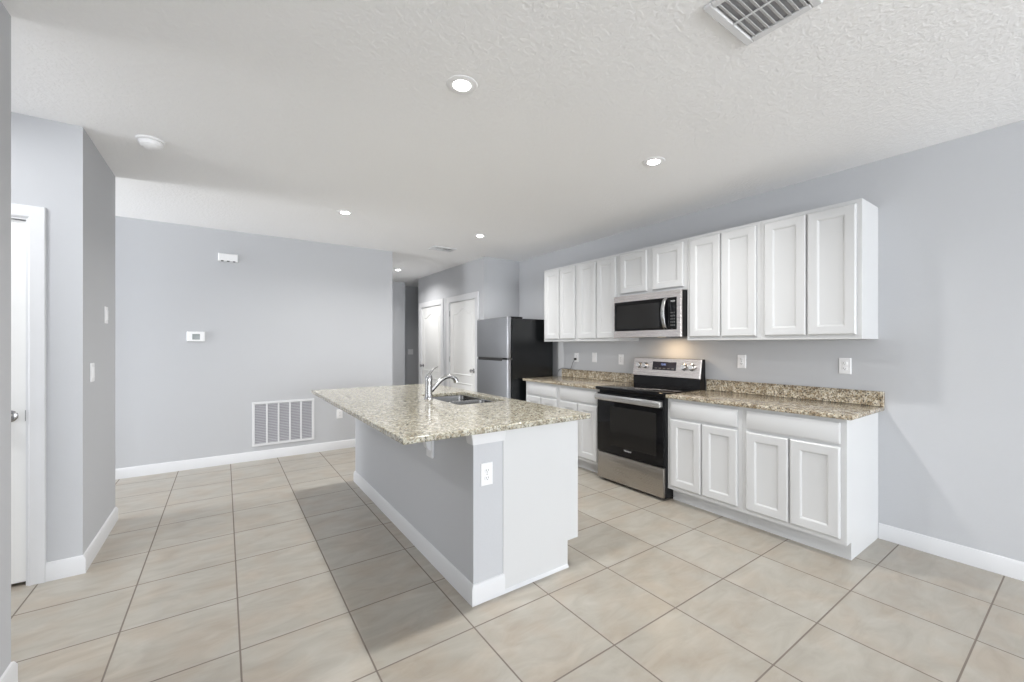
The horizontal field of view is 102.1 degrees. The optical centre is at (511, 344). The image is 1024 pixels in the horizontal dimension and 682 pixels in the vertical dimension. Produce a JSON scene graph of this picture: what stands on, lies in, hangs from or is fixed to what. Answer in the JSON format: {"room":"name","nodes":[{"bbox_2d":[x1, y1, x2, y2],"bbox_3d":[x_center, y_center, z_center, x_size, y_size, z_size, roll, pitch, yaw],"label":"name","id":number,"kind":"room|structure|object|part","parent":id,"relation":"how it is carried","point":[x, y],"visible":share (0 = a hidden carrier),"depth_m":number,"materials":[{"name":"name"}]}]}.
{"room":"kitchen","nodes":[
{"label":"kitchen","id":0,"kind":"room"},
{"bbox_2d":[0,1,10,677],"bbox_3d":[0.979,0.033,-2.708,0.120,2.616,10.435,0,0,-35],"label":"wall","id":1,"kind":"structure","parent":0,"point":[5,18],"depth_m":1.56,"materials":[{"name":"grey paint"}]},
{"bbox_2d":[0,661,17,681],"bbox_3d":[-1.450,1.288,-1.039,2.232,0.105,4.949,0,0,-35],"label":"baseboard","id":2,"kind":"structure","parent":1,"relation":"attached to","point":[10,674],"depth_m":1.59,"materials":[{"name":"white paint"}]},
{"bbox_2d":[11,112,114,561],"bbox_3d":[-4.172,0.033,1.813,3.418,2.616,0.880,0,0,-35],"label":"wall column","id":3,"kind":"structure","parent":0,"point":[57,167],"depth_m":2.41,"materials":[{"name":"grey paint"}]},
{"bbox_2d":[11,203,45,585],"bbox_3d":[-3.034,0.285,2.083,0.949,2.112,0.127,0,0,-35],"label":"door","id":4,"kind":"structure","parent":3,"relation":"attached to","point":[28,223],"depth_m":2.30,"materials":[{"name":"white paint"}]},
{"bbox_3d":[-2.744,0.396,2.248,0.066,0.066,0.067,0,0,-35],"label":"handle","id":5,"kind":"part","parent":4,"relation":"part of","materials":[{"name":"silver metal"}]},
{"bbox_2d":[46,507,117,581],"bbox_3d":[-4.084,1.288,1.874,3.232,0.105,0.908,0,0,-35],"label":"baseboard","id":6,"kind":"structure","parent":3,"relation":"attached to","point":[77,565],"depth_m":2.42,"materials":[{"name":"white paint"}]},
{"bbox_2d":[90,363,94,381],"bbox_3d":[-2.627,0.176,2.595,0.010,0.117,0.073,0,0,-35],"label":"wall switch","id":7,"kind":"object","parent":3,"relation":"attached to","point":[92,365],"visible":1,"depth_m":2.58,"materials":[{"name":"white plastic"}]},
{"bbox_2d":[105,307,107,323],"bbox_3d":[-2.838,-0.204,2.898,0.010,0.117,0.073,0,0,-35],"label":"wall switch","id":8,"kind":"object","parent":3,"relation":"attached to","point":[106,308],"visible":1,"depth_m":2.89,"materials":[{"name":"white plastic"}]},
{"bbox_2d":[115,216,391,468],"bbox_3d":[-4.145,0.033,4.036,6.000,2.616,0.120,0,0,-35],"label":"wall","id":9,"kind":"structure","parent":0,"point":[291,319],"depth_m":4.65,"materials":[{"name":"grey paint"}]},
{"bbox_2d":[187,331,204,340],"bbox_3d":[-3.406,-0.084,4.460,0.156,0.106,0.027,0,0,-35],"label":"thermostat","id":10,"kind":"object","parent":9,"relation":"attached to","point":[191,336],"visible":1,"depth_m":4.45,"materials":[{"name":"white plastic"}]},
{"bbox_2d":[218,253,237,262],"bbox_3d":[-3.167,-0.965,4.618,0.186,0.088,0.040,0,0,-35],"label":"door chime","id":11,"kind":"object","parent":9,"relation":"attached to","point":[224,257],"visible":1,"depth_m":4.60,"materials":[{"name":"white plastic"}]},
{"bbox_2d":[115,439,354,479],"bbox_3d":[-4.825,1.288,5.114,5.914,0.105,2.694,0,0,-35],"label":"baseboard","id":12,"kind":"structure","parent":9,"relation":"attached to","point":[136,471],"depth_m":4.61,"materials":[{"name":"white paint"}]},
{"bbox_2d":[252,398,313,446],"bbox_3d":[-2.722,0.925,4.945,0.655,0.512,0.012,0,0,-35],"label":"air vent","id":13,"kind":"object","parent":9,"relation":"in","point":[282,421],"visible":1,"depth_m":4.93,"materials":[{"name":"white metal"}]},
{"bbox_2d":[337,409,342,418],"bbox_3d":[-2.209,0.891,5.303,0.073,0.117,0.009,0,0,-35],"label":"wall outlet","id":14,"kind":"object","parent":9,"relation":"attached to","point":[339,412],"visible":0.99,"depth_m":5.30,"materials":[{"name":"white plastic"}]},
{"bbox_2d":[392,282,404,385],"bbox_3d":[-2.780,0.033,8.249,1.290,2.616,0.120,0,0,-35],"label":"wall","id":15,"kind":"structure","parent":0,"point":[398,288],"depth_m":8.49,"materials":[{"name":"grey paint"}]},
{"bbox_2d":[405,286,417,384],"bbox_3d":[-2.179,0.033,9.251,3.420,2.616,0.120,0,0,-35],"label":"wall","id":16,"kind":"structure","parent":0,"point":[411,293],"depth_m":9.15,"materials":[{"name":"grey paint"}]},
{"bbox_2d":[355,418,502,583],"bbox_3d":[-0.791,0.899,3.141,0.182,0.884,2.338,0,0,-35],"label":"wall","id":17,"kind":"structure","parent":0,"point":[443,497],"depth_m":2.38,"materials":[{"name":"grey paint"}]},
{"bbox_2d":[423,441,433,457],"bbox_3d":[-0.594,0.577,2.496,0.230,0.238,0.086,0,0,-35],"label":"corbel","id":18,"kind":"object","parent":17,"relation":"attached to","point":[429,446],"visible":0.33,"depth_m":2.52,"materials":[{"name":"white paint"}]},
{"bbox_3d":[-0.600,0.554,2.491,0.214,0.194,0.050,0,0,-35],"label":"arm","id":19,"kind":"part","parent":18,"relation":"part of","materials":[{"name":"white paint"}]},
{"bbox_2d":[353,471,504,606],"bbox_3d":[-0.795,1.288,3.139,0.202,0.105,2.366,0,0,-35],"label":"baseboard","id":20,"kind":"structure","parent":17,"relation":"attached to","point":[478,593],"depth_m":2.43,"materials":[{"name":"white paint"}]},
{"bbox_2d":[466,430,505,444],"bbox_3d":[-0.140,0.488,2.193,0.214,0.062,0.082,0,0,-35],"label":"trim","id":21,"kind":"structure","parent":17,"relation":"attached to","point":[491,437],"depth_m":2.16,"materials":[{"name":"white paint"}]},
{"bbox_2d":[481,462,492,485],"bbox_3d":[-0.131,0.681,2.171,0.073,0.117,0.009,0,0,-35],"label":"wall outlet","id":22,"kind":"object","parent":17,"relation":"attached to","point":[486,468],"visible":1,"depth_m":2.17,"materials":[{"name":"white plastic"}]},
{"bbox_2d":[418,258,479,385],"bbox_3d":[-1.098,0.033,7.116,0.120,2.616,2.360,0,0,-35],"label":"wall","id":23,"kind":"structure","parent":0,"point":[464,278],"depth_m":7.03,"materials":[{"name":"grey paint"}]},
{"bbox_2d":[419,299,443,385],"bbox_3d":[-1.477,0.277,7.559,0.127,2.128,1.056,0,0,-35],"label":"door","id":24,"kind":"structure","parent":23,"relation":"in","point":[431,313],"depth_m":7.54,"materials":[{"name":"white paint"}]},
{"bbox_2d":[447,291,478,391],"bbox_3d":[-0.792,0.277,6.574,0.127,2.128,1.056,0,0,-35],"label":"door","id":25,"kind":"structure","parent":23,"relation":"in","point":[462,310],"depth_m":6.54,"materials":[{"name":"white paint"}]},
{"bbox_2d":[480,257,518,318],"bbox_3d":[0.423,0.033,6.663,2.100,2.616,0.120,0,0,-35],"label":"wall","id":26,"kind":"structure","parent":0,"point":[499,278],"depth_m":6.16,"materials":[{"name":"grey paint"}]},
{"bbox_2d":[0,0,1023,286],"bbox_3d":[0.195,-1.325,0.683,9.300,0.100,16.900,0,0,-35],"label":"ceiling","id":27,"kind":"structure","parent":0,"point":[276,118],"depth_m":2.20,"materials":[{"name":"white paint"}]},
{"bbox_2d":[135,134,165,150],"bbox_3d":[-2.256,-1.249,2.585,0.144,0.051,0.144,0,0,-35],"label":"smoke detector","id":28,"kind":"object","parent":27,"relation":"attached to","point":[148,142],"visible":1,"depth_m":2.55,"materials":[{"name":"white plastic"}]},
{"bbox_2d":[337,210,352,214],"bbox_3d":[-1.613,-1.268,3.998,0.152,0.013,0.152,0,0,-35],"label":"recessed light","id":29,"kind":"object","parent":27,"relation":"in","point":[343,212],"visible":1,"depth_m":3.98,"materials":[{"name":"white"}]},
{"bbox_2d":[429,246,456,251],"bbox_3d":[-0.924,-1.267,5.508,0.320,0.016,0.200,0,0,-35],"label":"ceiling vent","id":30,"kind":"object","parent":27,"relation":"in","point":[438,248],"visible":1,"depth_m":5.50,"materials":[{"name":"white metal"}]},
{"bbox_2d":[446,75,476,93],"bbox_3d":[-0.246,-1.268,2.032,0.152,0.013,0.152,0,0,-35],"label":"recessed light","id":31,"kind":"object","parent":27,"relation":"in","point":[459,84],"visible":1,"depth_m":2.02,"materials":[{"name":"white plastic"}]},
{"bbox_2d":[474,234,486,237],"bbox_3d":[-0.373,-1.268,4.851,0.152,0.013,0.152,0,0,-35],"label":"recessed light","id":32,"kind":"object","parent":27,"relation":"in","point":[475,235],"visible":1,"depth_m":4.83,"materials":[{"name":"white"}]},
{"bbox_2d":[642,157,664,165],"bbox_3d":[0.988,-1.268,2.885,0.152,0.013,0.152,0,0,-35],"label":"recessed light","id":33,"kind":"object","parent":27,"relation":"in","point":[652,161],"visible":1,"depth_m":2.87,"materials":[{"name":"white"}]},
{"bbox_2d":[703,0,822,45],"bbox_3d":[0.935,-1.267,1.545,0.335,0.016,0.275,0,0,-35],"label":"ceiling vent","id":34,"kind":"object","parent":27,"relation":"in","point":[753,16],"visible":1,"depth_m":1.59,"materials":[{"name":"white metal"}]},
{"bbox_2d":[11,447,1023,681],"bbox_3d":[0.195,1.391,0.683,9.300,0.100,16.900,0,0,-35],"label":"floor","id":35,"kind":"structure","parent":0,"point":[280,569],"depth_m":2.16,"materials":[{"name":"tile"}]},
{"bbox_2d":[477,316,552,400],"bbox_3d":[0.029,0.496,5.659,0.742,1.690,0.760,0,0,-35],"label":"refrigerator","id":36,"kind":"object","parent":35,"relation":"on","point":[511,349],"visible":0.51,"depth_m":5.33,"materials":[{"name":"silver metal"}]},
{"bbox_3d":[-0.289,0.193,5.486,0.022,0.040,0.600,0,0,-35],"label":"door handle","id":37,"kind":"part","parent":36,"relation":"part of","materials":[{"name":"black rubber"}]},
{"bbox_3d":[-0.249,0.725,5.467,0.062,1.063,0.756,0,0,-35],"label":"fridge door","id":38,"kind":"part","parent":36,"relation":"part of","materials":[{"name":"silver metal"}]},
{"bbox_3d":[-0.249,-0.085,5.467,0.062,0.521,0.756,0,0,-35],"label":"freezer door","id":39,"kind":"part","parent":36,"relation":"part of","materials":[{"name":"silver metal"}]},
{"bbox_2d":[453,395,577,592],"bbox_3d":[-0.483,0.899,3.356,0.570,0.884,2.367,0,0,-35],"label":"base cabinet","id":40,"kind":"object","parent":35,"relation":"on","point":[540,463],"visible":0.26,"depth_m":2.37,"materials":[{"name":"white paint"}]},
{"bbox_2d":[311,384,590,444],"bbox_3d":[-0.689,0.442,3.201,1.194,0.030,2.407,0,0,-35],"label":"countertop","id":41,"kind":"structure","parent":40,"relation":"on","point":[402,413],"depth_m":2.59,"materials":[{"name":"beige stone"}]},
{"bbox_2d":[424,366,458,399],"bbox_3d":[-0.557,0.299,3.291,0.294,0.255,0.068,0,0,-35],"label":"faucet","id":42,"kind":"object","parent":41,"relation":"on","point":[429,388],"visible":1,"depth_m":3.21,"materials":[{"name":"silver metal"}]},
{"bbox_3d":[-0.564,0.317,3.286,0.226,0.148,0.038,0,0,-35],"label":"spout","id":43,"kind":"part","parent":42,"relation":"part of","materials":[{"name":"silver metal"}]},
{"bbox_2d":[433,395,492,404],"bbox_3d":[-0.410,0.554,3.326,0.426,0.194,0.736,0,0,-35],"label":"sink","id":44,"kind":"object","parent":41,"relation":"in","point":[456,399],"visible":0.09,"depth_m":3.60,"materials":[{"name":"silver metal"}]},
{"bbox_3d":[-0.516,0.554,3.477,0.426,0.194,0.367,0,0,-35],"label":"bowl","id":45,"kind":"part","parent":44,"relation":"part of","materials":[{"name":"silver metal"}]},
{"bbox_3d":[-0.305,0.554,3.174,0.426,0.194,0.367,0,0,-35],"label":"bowl","id":46,"kind":"part","parent":44,"relation":"part of","materials":[{"name":"silver metal"}]},
{"bbox_3d":[0.150,1.332,2.361,0.459,0.018,0.010,0,0,-35],"label":"shoe moulding","id":47,"kind":"part","parent":40,"relation":"part of","materials":[{"name":"white paint"}]},
{"bbox_2d":[526,381,558,406],"bbox_3d":[0.598,0.899,5.113,0.628,0.884,0.624,0,0,-35],"label":"base cabinet","id":48,"kind":"object","parent":35,"relation":"on","point":[536,392],"visible":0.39,"depth_m":4.90,"materials":[{"name":"white paint"}]},
{"bbox_3d":[0.267,0.914,5.058,0.021,0.563,0.274,0,0,-35],"label":"door","id":49,"kind":"part","parent":48,"relation":"part of","materials":[{"name":"white paint"}]},
{"bbox_3d":[0.348,0.548,4.940,0.021,0.130,0.561,0,0,-35],"label":"drawer","id":50,"kind":"part","parent":48,"relation":"part of","materials":[{"name":"white paint"}]},
{"bbox_3d":[0.430,0.914,4.822,0.021,0.563,0.274,0,0,-35],"label":"door","id":51,"kind":"part","parent":48,"relation":"part of","materials":[{"name":"white paint"}]},
{"bbox_2d":[559,385,599,472],"bbox_3d":[0.954,0.899,4.600,0.628,0.884,0.624,0,0,-35],"label":"base cabinet","id":52,"kind":"object","parent":35,"relation":"on","point":[572,398],"visible":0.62,"depth_m":4.34,"materials":[{"name":"white paint"}]},
{"bbox_3d":[0.623,0.914,4.544,0.021,0.563,0.274,0,0,-35],"label":"door","id":53,"kind":"part","parent":52,"relation":"part of","materials":[{"name":"white paint"}]},
{"bbox_2d":[523,369,632,389],"bbox_3d":[0.762,0.391,4.862,0.647,0.132,1.276,0,0,-35],"label":"countertop","id":54,"kind":"structure","parent":52,"relation":"on","point":[588,379],"depth_m":4.88,"materials":[{"name":"beige stone"}]},
{"bbox_3d":[0.705,0.548,4.427,0.021,0.130,0.561,0,0,-35],"label":"drawer","id":55,"kind":"part","parent":52,"relation":"part of","materials":[{"name":"white paint"}]},
{"bbox_3d":[0.787,0.914,4.309,0.021,0.563,0.274,0,0,-35],"label":"door","id":56,"kind":"part","parent":52,"relation":"part of","materials":[{"name":"white paint"}]},
{"bbox_2d":[595,357,704,498],"bbox_3d":[1.312,0.741,3.994,0.690,1.200,0.767,0,0,-35],"label":"range","id":57,"kind":"object","parent":35,"relation":"on","point":[632,417],"visible":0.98,"depth_m":3.84,"materials":[{"name":"silver metal"}]},
{"bbox_3d":[1.050,0.512,3.811,0.050,0.058,0.743,0,0,-35],"label":"door handle","id":58,"kind":"part","parent":57,"relation":"part of","materials":[{"name":"silver metal"}]},
{"bbox_3d":[1.083,1.185,3.835,0.032,0.255,0.755,0,0,-35],"label":"storage drawer","id":59,"kind":"part","parent":57,"relation":"part of","materials":[{"name":"silver metal"}]},
{"bbox_3d":[1.082,0.762,3.834,0.034,0.578,0.755,0,0,-35],"label":"oven door","id":60,"kind":"part","parent":57,"relation":"part of","materials":[{"name":"black glass"}]},
{"bbox_3d":[1.343,0.220,4.384,0.045,0.068,0.068,0,0,-35],"label":"knob","id":61,"kind":"part","parent":57,"relation":"part of","materials":[{"name":"silver metal"}]},
{"bbox_3d":[1.385,0.220,4.323,0.045,0.068,0.068,0,0,-35],"label":"knob","id":62,"kind":"part","parent":57,"relation":"part of","materials":[{"name":"silver metal"}]},
{"bbox_2d":[595,383,700,396],"bbox_3d":[1.292,0.430,3.980,0.595,0.030,0.767,0,0,-35],"label":"cooktop","id":63,"kind":"object","parent":57,"relation":"in","point":[635,389],"depth_m":3.88,"materials":[{"name":"black glass"}]},
{"bbox_3d":[1.534,0.234,4.148,0.045,0.185,0.767,0,0,-35],"label":"control panel","id":64,"kind":"part","parent":57,"relation":"part of","materials":[{"name":"silver metal"}]},
{"bbox_3d":[1.640,0.220,3.956,0.045,0.068,0.068,0,0,-35],"label":"knob","id":65,"kind":"part","parent":57,"relation":"part of","materials":[{"name":"silver metal"}]},
{"bbox_3d":[1.686,0.220,3.890,0.045,0.068,0.068,0,0,-35],"label":"knob","id":66,"kind":"part","parent":57,"relation":"part of","materials":[{"name":"silver metal"}]},
{"bbox_2d":[668,398,747,524],"bbox_3d":[1.752,0.899,3.452,0.628,0.884,0.619,0,0,-35],"label":"base cabinet","id":67,"kind":"object","parent":35,"relation":"on","point":[705,439],"visible":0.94,"depth_m":3.25,"materials":[{"name":"white paint"}]},
{"bbox_3d":[1.422,0.914,3.396,0.021,0.563,0.272,0,0,-35],"label":"door","id":68,"kind":"part","parent":67,"relation":"part of","materials":[{"name":"white paint"}]},
{"bbox_3d":[1.503,0.548,3.279,0.021,0.130,0.556,0,0,-35],"label":"drawer","id":69,"kind":"part","parent":67,"relation":"part of","materials":[{"name":"white paint"}]},
{"bbox_3d":[1.584,0.914,3.163,0.021,0.563,0.272,0,0,-35],"label":"door","id":70,"kind":"part","parent":67,"relation":"part of","materials":[{"name":"white paint"}]},
{"bbox_2d":[742,407,877,559],"bbox_3d":[2.106,0.899,2.943,0.628,0.884,0.619,0,0,-35],"label":"base cabinet","id":71,"kind":"object","parent":35,"relation":"on","point":[812,481],"visible":0.98,"depth_m":2.72,"materials":[{"name":"white paint"}]},
{"bbox_3d":[1.776,0.914,2.887,0.021,0.563,0.272,0,0,-35],"label":"door","id":72,"kind":"part","parent":71,"relation":"part of","materials":[{"name":"white paint"}]},
{"bbox_2d":[666,379,884,419],"bbox_3d":[1.932,0.391,3.179,0.647,0.132,1.271,0,0,-35],"label":"countertop","id":73,"kind":"structure","parent":71,"relation":"on","point":[837,403],"depth_m":3.09,"materials":[{"name":"beige stone"}]},
{"bbox_3d":[1.857,0.548,2.770,0.021,0.130,0.556,0,0,-35],"label":"drawer","id":74,"kind":"part","parent":71,"relation":"part of","materials":[{"name":"white paint"}]},
{"bbox_3d":[1.938,0.914,2.654,0.021,0.563,0.272,0,0,-35],"label":"door","id":75,"kind":"part","parent":71,"relation":"part of","materials":[{"name":"white paint"}]},
{"bbox_2d":[519,120,1023,561],"bbox_3d":[3.916,0.033,0.998,0.120,2.616,13.170,0,0,-35],"label":"wall","id":76,"kind":"structure","parent":0,"point":[946,357],"depth_m":2.68,"materials":[{"name":"grey paint"}]},
{"bbox_2d":[544,263,586,341],"bbox_3d":[0.719,-0.492,5.184,0.348,0.914,0.617,0,0,-35],"label":"upper cabinet","id":77,"kind":"object","parent":76,"relation":"attached to","point":[561,283],"visible":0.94,"depth_m":5.04,"materials":[{"name":"white paint"}]},
{"bbox_3d":[0.503,-0.493,5.208,0.021,0.856,0.273,0,0,-35],"label":"door","id":78,"kind":"part","parent":77,"relation":"part of","materials":[{"name":"white paint"}]},
{"bbox_3d":[0.666,-0.493,4.974,0.021,0.856,0.273,0,0,-35],"label":"door","id":79,"kind":"part","parent":77,"relation":"part of","materials":[{"name":"white paint"}]},
{"bbox_2d":[575,353,578,361],"bbox_3d":[0.829,0.169,5.326,0.009,0.117,0.073,0,0,-35],"label":"wall outlet","id":80,"kind":"object","parent":76,"relation":"attached to","point":[576,354],"visible":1,"depth_m":5.31,"materials":[{"name":"white plastic"}]},
{"bbox_2d":[592,353,596,361],"bbox_3d":[1.006,0.161,5.069,0.010,0.117,0.073,0,0,-35],"label":"wall switch","id":81,"kind":"object","parent":76,"relation":"attached to","point":[594,355],"visible":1,"depth_m":5.06,"materials":[{"name":"white plastic"}]},
{"bbox_2d":[562,369,632,382],"bbox_3d":[1.028,0.376,5.028,0.020,0.102,1.246,0,0,-35],"label":"backsplash","id":82,"kind":"structure","parent":76,"relation":"attached to","point":[599,375],"depth_m":4.98,"materials":[{"name":"beige stone"}]},
{"bbox_2d":[578,254,638,340],"bbox_3d":[1.070,-0.492,4.679,0.348,0.914,0.617,0,0,-35],"label":"upper cabinet","id":83,"kind":"object","parent":76,"relation":"attached to","point":[598,279],"visible":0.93,"depth_m":4.54,"materials":[{"name":"white paint"}]},
{"bbox_3d":[0.855,-0.493,4.702,0.021,0.856,0.273,0,0,-35],"label":"door","id":84,"kind":"part","parent":83,"relation":"part of","materials":[{"name":"white paint"}]},
{"bbox_3d":[1.017,-0.493,4.468,0.021,0.856,0.273,0,0,-35],"label":"door","id":85,"kind":"part","parent":83,"relation":"part of","materials":[{"name":"white paint"}]},
{"bbox_2d":[618,354,623,364],"bbox_3d":[1.244,0.173,4.728,0.009,0.117,0.073,0,0,-35],"label":"wall outlet","id":86,"kind":"object","parent":76,"relation":"attached to","point":[620,356],"visible":1,"depth_m":4.72,"materials":[{"name":"white plastic"}]},
{"bbox_2d":[619,238,686,296],"bbox_3d":[1.469,-0.720,4.105,0.348,0.458,0.779,0,0,-35],"label":"upper cabinet","id":87,"kind":"object","parent":76,"relation":"attached to","point":[661,267],"visible":0.84,"depth_m":3.95,"materials":[{"name":"white paint"}]},
{"bbox_3d":[1.223,-0.721,4.172,0.021,0.400,0.328,0,0,-35],"label":"door","id":88,"kind":"part","parent":87,"relation":"part of","materials":[{"name":"white paint"}]},
{"bbox_2d":[614,289,686,337],"bbox_3d":[1.416,-0.278,4.069,0.474,0.421,0.774,0,0,-35],"label":"microwave","id":89,"kind":"object","parent":87,"relation":"attached to","point":[657,314],"visible":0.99,"depth_m":3.90,"materials":[{"name":"silver metal"}]},
{"bbox_3d":[1.266,-0.279,3.982,0.008,0.292,0.713,0,0,-35],"label":"door glass","id":90,"kind":"part","parent":89,"relation":"part of","materials":[{"name":"black glass"}]},
{"bbox_3d":[1.384,-0.281,3.764,0.073,0.300,0.035,0,0,-35],"label":"door handle","id":91,"kind":"part","parent":89,"relation":"part of","materials":[{"name":"silver metal"}]},
{"bbox_3d":[1.447,-0.721,3.850,0.021,0.400,0.328,0,0,-35],"label":"door","id":92,"kind":"part","parent":87,"relation":"part of","materials":[{"name":"white paint"}]},
{"bbox_2d":[687,221,760,340],"bbox_3d":[1.869,-0.492,3.530,0.348,0.914,0.617,0,0,-35],"label":"upper cabinet","id":93,"kind":"object","parent":76,"relation":"attached to","point":[724,266],"visible":0.91,"depth_m":3.39,"materials":[{"name":"white paint"}]},
{"bbox_3d":[1.653,-0.493,3.554,0.021,0.856,0.273,0,0,-35],"label":"door","id":94,"kind":"part","parent":93,"relation":"part of","materials":[{"name":"white paint"}]},
{"bbox_3d":[1.816,-0.493,3.320,0.021,0.856,0.273,0,0,-35],"label":"door","id":95,"kind":"part","parent":93,"relation":"part of","materials":[{"name":"white paint"}]},
{"bbox_2d":[737,355,745,367],"bbox_3d":[2.011,0.151,3.624,0.009,0.117,0.073,0,0,-35],"label":"wall outlet","id":96,"kind":"object","parent":76,"relation":"attached to","point":[741,359],"visible":1,"depth_m":3.62,"materials":[{"name":"white plastic"}]},
{"bbox_2d":[706,379,884,406],"bbox_3d":[2.189,0.376,3.358,0.020,0.102,1.271,0,0,-35],"label":"backsplash","id":97,"kind":"structure","parent":76,"relation":"attached to","point":[863,397],"depth_m":3.23,"materials":[{"name":"beige stone"}]},
{"bbox_2d":[761,198,877,339],"bbox_3d":[2.221,-0.492,3.022,0.348,0.914,0.617,0,0,-35],"label":"upper cabinet","id":98,"kind":"object","parent":76,"relation":"attached to","point":[819,266],"visible":1,"depth_m":2.86,"materials":[{"name":"white paint"}]},
{"bbox_3d":[2.006,-0.493,3.046,0.021,0.856,0.273,0,0,-35],"label":"door","id":99,"kind":"part","parent":98,"relation":"part of","materials":[{"name":"white paint"}]},
{"bbox_3d":[2.168,-0.493,2.812,0.021,0.856,0.273,0,0,-35],"label":"door","id":100,"kind":"part","parent":98,"relation":"part of","materials":[{"name":"white paint"}]},
{"bbox_2d":[839,358,850,373],"bbox_3d":[2.431,0.158,3.021,0.009,0.117,0.073,0,0,-35],"label":"wall outlet","id":101,"kind":"object","parent":76,"relation":"attached to","point":[844,363],"visible":1,"depth_m":3.02,"materials":[{"name":"white plastic"}]},
{"bbox_2d":[878,523,1023,580],"bbox_3d":[5.050,1.288,-0.751,0.014,0.105,8.803,0,0,-35],"label":"baseboard","id":102,"kind":"structure","parent":76,"relation":"attached to","point":[998,564],"depth_m":2.56,"materials":[{"name":"white paint"}]}
]}

